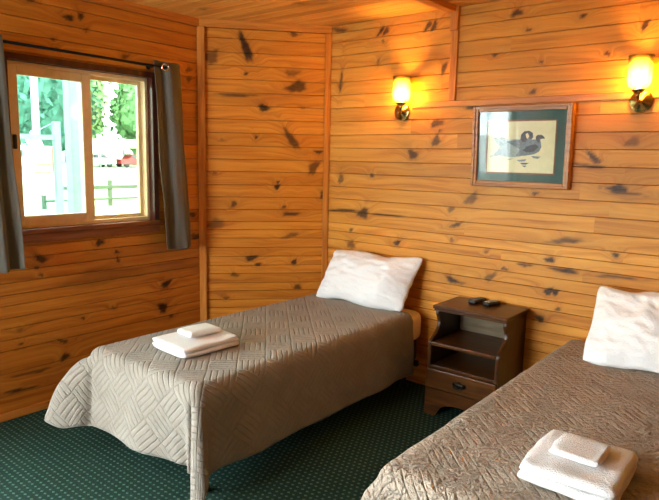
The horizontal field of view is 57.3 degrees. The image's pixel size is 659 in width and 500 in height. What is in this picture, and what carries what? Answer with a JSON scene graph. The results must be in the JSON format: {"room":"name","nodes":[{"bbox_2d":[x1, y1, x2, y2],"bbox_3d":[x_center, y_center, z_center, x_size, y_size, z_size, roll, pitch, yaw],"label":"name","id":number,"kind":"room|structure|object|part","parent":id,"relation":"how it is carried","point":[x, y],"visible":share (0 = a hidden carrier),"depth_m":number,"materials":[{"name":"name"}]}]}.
{"room":"hotel room","nodes":[
{"label":"hotel room","id":0,"kind":"room"},
{"bbox_2d":[0,0,199,413],"bbox_3d":[-1.526,-0.297,3.671,0.120,2.431,1.780,8,11,38],"label":"wall","id":1,"kind":"structure","parent":0,"point":[70,299],"depth_m":3.68,"materials":[{"name":"brown wood"}]},
{"bbox_2d":[0,400,50,422],"bbox_3d":[-1.571,0.901,3.717,0.014,0.046,1.988,8,11,38],"label":"baseboard","id":2,"kind":"structure","parent":1,"relation":"attached to","point":[30,409],"depth_m":3.48,"materials":[{"name":"brown wood"}]},
{"bbox_2d":[4,51,160,243],"bbox_3d":[-1.483,-0.594,3.655,0.140,1.035,0.980,8,11,38],"label":"window","id":3,"kind":"structure","parent":1,"relation":"in","point":[84,136],"depth_m":3.63,"materials":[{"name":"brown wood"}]},
{"bbox_3d":[-1.613,-0.597,3.509,0.028,0.895,0.488,8,11,38],"label":"sliding sash","id":4,"kind":"part","parent":3,"relation":"part of","materials":[{"name":"beige plastic"}]},
{"bbox_3d":[-1.613,-0.597,3.509,0.006,0.787,0.380,8,11,38],"label":"pane","id":5,"kind":"part","parent":3,"relation":"part of","materials":[{"name":"clear glass"}]},
{"bbox_3d":[-1.493,-0.122,3.726,0.140,0.080,0.980,8,11,38],"label":"sill","id":6,"kind":"part","parent":3,"relation":"part of","materials":[{"name":"brown wood"}]},
{"bbox_3d":[-1.384,-0.643,3.847,0.006,0.839,0.372,8,11,38],"label":"pane","id":7,"kind":"part","parent":3,"relation":"part of","materials":[{"name":"clear glass"}]},
{"bbox_3d":[-1.384,-0.643,3.847,0.028,0.899,0.432,8,11,38],"label":"fixed sash","id":8,"kind":"part","parent":3,"relation":"part of","materials":[{"name":"clear glass"}]},
{"bbox_2d":[3,40,166,68],"bbox_3d":[-1.454,-1.124,3.458,0.074,0.040,1.234,8,11,38],"label":"curtain rod","id":9,"kind":"object","parent":1,"relation":"attached to","point":[148,66],"visible":0.92,"depth_m":3.45,"materials":[{"name":"black metal"}]},
{"bbox_2d":[0,34,24,272],"bbox_3d":[-1.752,-0.492,3.134,0.071,1.240,0.242,8,11,38],"label":"curtain","id":10,"kind":"object","parent":9,"relation":"hanging from","point":[11,232],"visible":1,"depth_m":3.21,"materials":[{"name":"grey fabric"}]},
{"bbox_2d":[153,60,190,250],"bbox_3d":[-1.031,-0.613,4.009,0.070,1.233,0.280,8,11,38],"label":"curtain","id":11,"kind":"object","parent":9,"relation":"hanging from","point":[168,80],"visible":1,"depth_m":4.00,"materials":[{"name":"grey fabric"}]},
{"bbox_2d":[0,379,463,499],"bbox_3d":[-0.211,1.473,0.670,6.238,0.120,6.660,8,11,38],"label":"floor","id":12,"kind":"structure","parent":0,"point":[338,456],"depth_m":2.99,"materials":[{"name":"green carpet"}]},
{"bbox_2d":[207,309,420,492],"bbox_3d":[-0.300,0.711,3.578,0.846,0.516,1.893,8,11,38],"label":"bed","id":13,"kind":"object","parent":12,"relation":"on","point":[416,317],"visible":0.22,"depth_m":3.98,"materials":[{"name":"wood"}]},
{"bbox_2d":[44,294,413,499],"bbox_3d":[-0.462,0.707,3.494,1.176,0.527,1.946,8,11,38],"label":"bedspread","id":14,"kind":"object","parent":13,"relation":"on","point":[297,363],"visible":0.91,"depth_m":2.99,"materials":[{"name":"beige fabric"}]},
{"bbox_2d":[152,330,238,358],"bbox_3d":[-0.686,0.466,3.096,0.306,0.058,0.358,9,11,41],"label":"bath towel","id":15,"kind":"object","parent":14,"relation":"on","point":[176,344],"visible":0.85,"depth_m":3.01,"materials":[{"name":"white fabric"}]},
{"bbox_2d":[177,323,221,337],"bbox_3d":[-0.677,0.416,3.136,0.192,0.034,0.148,-7,12,-44],"label":"hand towel","id":16,"kind":"object","parent":15,"relation":"on","point":[202,329],"visible":1,"depth_m":3.10,"materials":[{"name":"white fabric"}]},
{"bbox_2d":[316,250,421,311],"bbox_3d":[0.255,0.197,4.124,0.740,0.353,0.285,8,11,38],"label":"pillow","id":17,"kind":"object","parent":14,"relation":"on","point":[363,278],"visible":1,"depth_m":4.00,"materials":[{"name":"white fabric"}]},
{"bbox_3d":[0.497,0.853,4.018,0.052,0.135,0.051,8,11,38],"label":"leg","id":18,"kind":"part","parent":13,"relation":"part of","materials":[{"name":"metal"}]},
{"bbox_3d":[-0.297,0.552,3.554,0.846,0.196,1.893,8,11,38],"label":"mattress","id":19,"kind":"part","parent":13,"relation":"part of","materials":[{"name":"fabric"}]},
{"bbox_3d":[-0.281,0.811,3.620,0.810,0.035,1.805,8,11,38],"label":"frame","id":20,"kind":"part","parent":13,"relation":"part of","materials":[{"name":"metal"}]},
{"bbox_2d":[424,296,529,414],"bbox_3d":[0.863,0.664,3.591,0.466,0.652,0.426,8,11,38],"label":"nightstand","id":21,"kind":"object","parent":12,"relation":"on","point":[474,350],"visible":0.87,"depth_m":3.54,"materials":[{"name":"brown wood"}]},
{"bbox_3d":[0.710,0.650,3.737,0.020,0.630,0.372,8,11,38],"label":"panel","id":22,"kind":"part","parent":21,"relation":"part of","materials":[{"name":"brown wood"}]},
{"bbox_3d":[0.735,0.781,3.453,0.089,0.047,0.028,8,11,38],"label":"drawer pull","id":23,"kind":"part","parent":21,"relation":"part of","materials":[{"name":"black metal"}]},
{"bbox_3d":[0.851,0.763,3.593,0.434,0.119,0.338,8,11,38],"label":"drawer","id":24,"kind":"part","parent":21,"relation":"part of","materials":[{"name":"brown wood"}]},
{"bbox_2d":[431,329,503,359],"bbox_3d":[0.871,0.555,3.582,0.402,0.020,0.364,8,11,38],"label":"shelf","id":25,"kind":"object","parent":21,"relation":"attached to","point":[482,343],"depth_m":3.57,"materials":[{"name":"brown wood"}]},
{"bbox_2d":[468,297,485,303],"bbox_3d":[0.905,0.307,3.688,0.130,0.026,0.054,-7,12,-42],"label":"remote control","id":26,"kind":"object","parent":21,"relation":"on","point":[475,300],"visible":0.99,"depth_m":3.66,"materials":[{"name":"black plastic"}]},
{"bbox_3d":[0.987,0.630,3.740,0.402,0.580,0.010,8,11,38],"label":"panel","id":27,"kind":"part","parent":21,"relation":"part of","materials":[{"name":"grey wood"}]},
{"bbox_2d":[483,300,500,305],"bbox_3d":[0.976,0.318,3.625,0.110,0.026,0.052,-4,10,-33],"label":"remote control","id":28,"kind":"object","parent":21,"relation":"on","point":[489,302],"visible":1,"depth_m":3.60,"materials":[{"name":"black plastic"}]},
{"bbox_3d":[1.037,0.696,3.474,0.020,0.630,0.372,8,11,38],"label":"panel","id":29,"kind":"part","parent":21,"relation":"part of","materials":[{"name":"brown wood"}]},
{"bbox_2d":[361,340,658,499],"bbox_3d":[1.043,0.900,2.402,1.084,0.527,1.998,8,11,38],"label":"bedspread","id":30,"kind":"object","parent":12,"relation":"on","point":[479,454],"visible":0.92,"depth_m":2.19,"materials":[{"name":"brown fabric"}]},
{"bbox_2d":[517,429,637,499],"bbox_3d":[0.781,0.672,1.887,0.289,0.069,0.334,8,11,37],"label":"bath towel","id":31,"kind":"object","parent":30,"relation":"on","point":[540,467],"visible":0.8,"depth_m":1.80,"materials":[{"name":"white fabric"}]},
{"bbox_2d":[549,433,610,466],"bbox_3d":[0.788,0.626,1.894,0.154,0.026,0.154,8,11,38],"label":"hand towel","id":32,"kind":"object","parent":31,"relation":"on","point":[581,450],"visible":1,"depth_m":1.87,"materials":[{"name":"white fabric"}]},
{"bbox_2d":[583,286,658,372],"bbox_3d":[1.609,0.405,2.898,0.699,0.355,0.357,8,11,38],"label":"pillow","id":33,"kind":"object","parent":30,"relation":"on","point":[623,333],"visible":1,"depth_m":2.93,"materials":[{"name":"white fabric"}]},
{"bbox_2d":[204,27,325,319],"bbox_3d":[-0.476,-0.392,4.441,0.956,2.431,0.120,0,9,-9],"label":"wall","id":34,"kind":"structure","parent":0,"point":[265,89],"depth_m":4.35,"materials":[{"name":"brown wood"}]},
{"bbox_2d":[197,26,206,321],"bbox_3d":[-0.906,-0.352,4.298,0.052,2.378,0.018,0,9,-9],"label":"trim","id":35,"kind":"structure","parent":34,"relation":"attached to","point":[200,30],"depth_m":4.26,"materials":[{"name":"brown wood"}]},
{"bbox_2d":[199,19,331,33],"bbox_3d":[-0.441,-1.558,4.196,0.928,0.051,0.019,0,9,-9],"label":"trim","id":36,"kind":"structure","parent":34,"relation":"attached to","point":[214,23],"depth_m":4.19,"materials":[{"name":"brown wood"}]},
{"bbox_2d":[321,34,331,281],"bbox_3d":[-0.029,-0.357,4.450,0.042,2.378,0.014,0,9,-9],"label":"trim","id":37,"kind":"structure","parent":34,"relation":"attached to","point":[328,36],"depth_m":4.39,"materials":[{"name":"brown wood"}]},
{"bbox_2d":[124,0,500,26],"bbox_3d":[-0.153,-0.995,0.308,6.078,0.008,6.475,8,11,38],"label":"ceiling","id":38,"kind":"structure","parent":0,"point":[332,13],"depth_m":3.80,"materials":[{"name":"brown wood"}]},
{"bbox_2d":[327,0,658,377],"bbox_3d":[0.904,-0.267,3.801,2.284,2.431,0.120,8,11,38],"label":"wall","id":39,"kind":"structure","parent":0,"point":[397,188],"depth_m":3.59,"materials":[{"name":"brown wood"}]},
{"bbox_2d":[393,75,411,120],"bbox_3d":[0.469,-0.978,3.899,0.120,0.271,0.183,3,9,14],"label":"wall sconce","id":40,"kind":"object","parent":39,"relation":"attached to","point":[402,111],"visible":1,"depth_m":3.86,"materials":[{"name":"gold metal"}]},
{"bbox_3d":[0.462,-0.993,3.866,0.054,0.081,0.054,8,11,38],"label":"bulb","id":41,"kind":"part","parent":40,"relation":"part of","materials":[{"name":"white glass"}]},
{"bbox_3d":[0.462,-1.029,3.861,0.120,0.159,0.120,8,11,38],"label":"lamp shade","id":42,"kind":"part","parent":40,"relation":"part of","materials":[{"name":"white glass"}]},
{"bbox_2d":[415,0,455,13],"bbox_3d":[-1.251,-1.136,1.238,0.070,0.035,6.359,8,11,38],"label":"trim","id":43,"kind":"structure","parent":39,"relation":"attached to","point":[441,5],"depth_m":3.53,"materials":[{"name":"brown wood"}]},
{"bbox_2d":[448,6,459,100],"bbox_3d":[0.760,-1.201,3.693,0.051,0.556,0.034,8,11,38],"label":"trim","id":44,"kind":"structure","parent":39,"relation":"attached to","point":[455,16],"depth_m":3.69,"materials":[{"name":"brown wood"}]},
{"bbox_2d":[470,102,575,189],"bbox_3d":[1.097,-0.597,3.477,0.590,0.475,0.054,8,11,38],"label":"framed picture","id":45,"kind":"object","parent":39,"relation":"attached to","point":[530,146],"visible":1,"depth_m":3.46,"materials":[{"name":"brown wood"}]},
{"bbox_2d":[487,120,555,173],"bbox_3d":[1.101,-0.595,3.483,0.402,0.297,0.013,8,11,38],"label":"print","id":46,"kind":"object","parent":45,"relation":"attached to","point":[513,146],"depth_m":3.48,"materials":[{"name":"beige paper"}]},
{"bbox_2d":[411,91,658,107],"bbox_3d":[1.671,-0.780,3.015,2.930,0.036,0.014,8,11,38],"label":"trim","id":47,"kind":"structure","parent":39,"relation":"attached to","point":[620,95],"depth_m":3.42,"materials":[{"name":"brown wood"}]},
{"bbox_2d":[627,53,654,112],"bbox_3d":[1.550,-0.830,3.013,0.120,0.271,0.148,8,11,38],"label":"wall sconce","id":48,"kind":"object","parent":39,"relation":"attached to","point":[642,100],"visible":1,"depth_m":3.00,"materials":[{"name":"gold metal"}]},
{"bbox_3d":[1.542,-0.847,2.999,0.054,0.081,0.054,8,11,38],"label":"bulb","id":49,"kind":"part","parent":48,"relation":"part of","materials":[{"name":"white glass"}]},
{"bbox_3d":[1.557,-0.761,3.033,0.028,0.055,0.076,8,11,38],"label":"arm","id":50,"kind":"part","parent":48,"relation":"part of","materials":[{"name":"gold metal"}]},
{"bbox_3d":[1.543,-0.883,2.993,0.120,0.159,0.120,8,11,38],"label":"lamp shade","id":51,"kind":"part","parent":48,"relation":"part of","materials":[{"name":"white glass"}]},
{"bbox_3d":[3.010,0.031,2.111,3.150,2.431,0.120,8,11,38],"label":"wall","id":52,"kind":"structure","parent":0,"visible":0},
{"bbox_2d":[406,375,425,384],"bbox_3d":[2.064,1.093,2.943,5.420,0.046,0.014,8,11,38],"label":"baseboard","id":53,"kind":"structure","parent":52,"relation":"attached to","point":[413,378],"depth_m":4.11,"materials":[{"name":"brown wood"}]},
{"bbox_3d":[-3.349,0.001,1.449,0.120,2.431,4.000,8,11,38],"label":"wall","id":54,"kind":"structure","parent":0,"visible":0},
{"bbox_2d":[83,0,198,25],"bbox_3d":[-2.683,-1.264,1.945,0.018,0.051,5.665,8,11,38],"label":"trim","id":55,"kind":"structure","parent":54,"relation":"attached to","point":[120,4],"depth_m":3.81,"materials":[{"name":"brown wood"}]}
]}

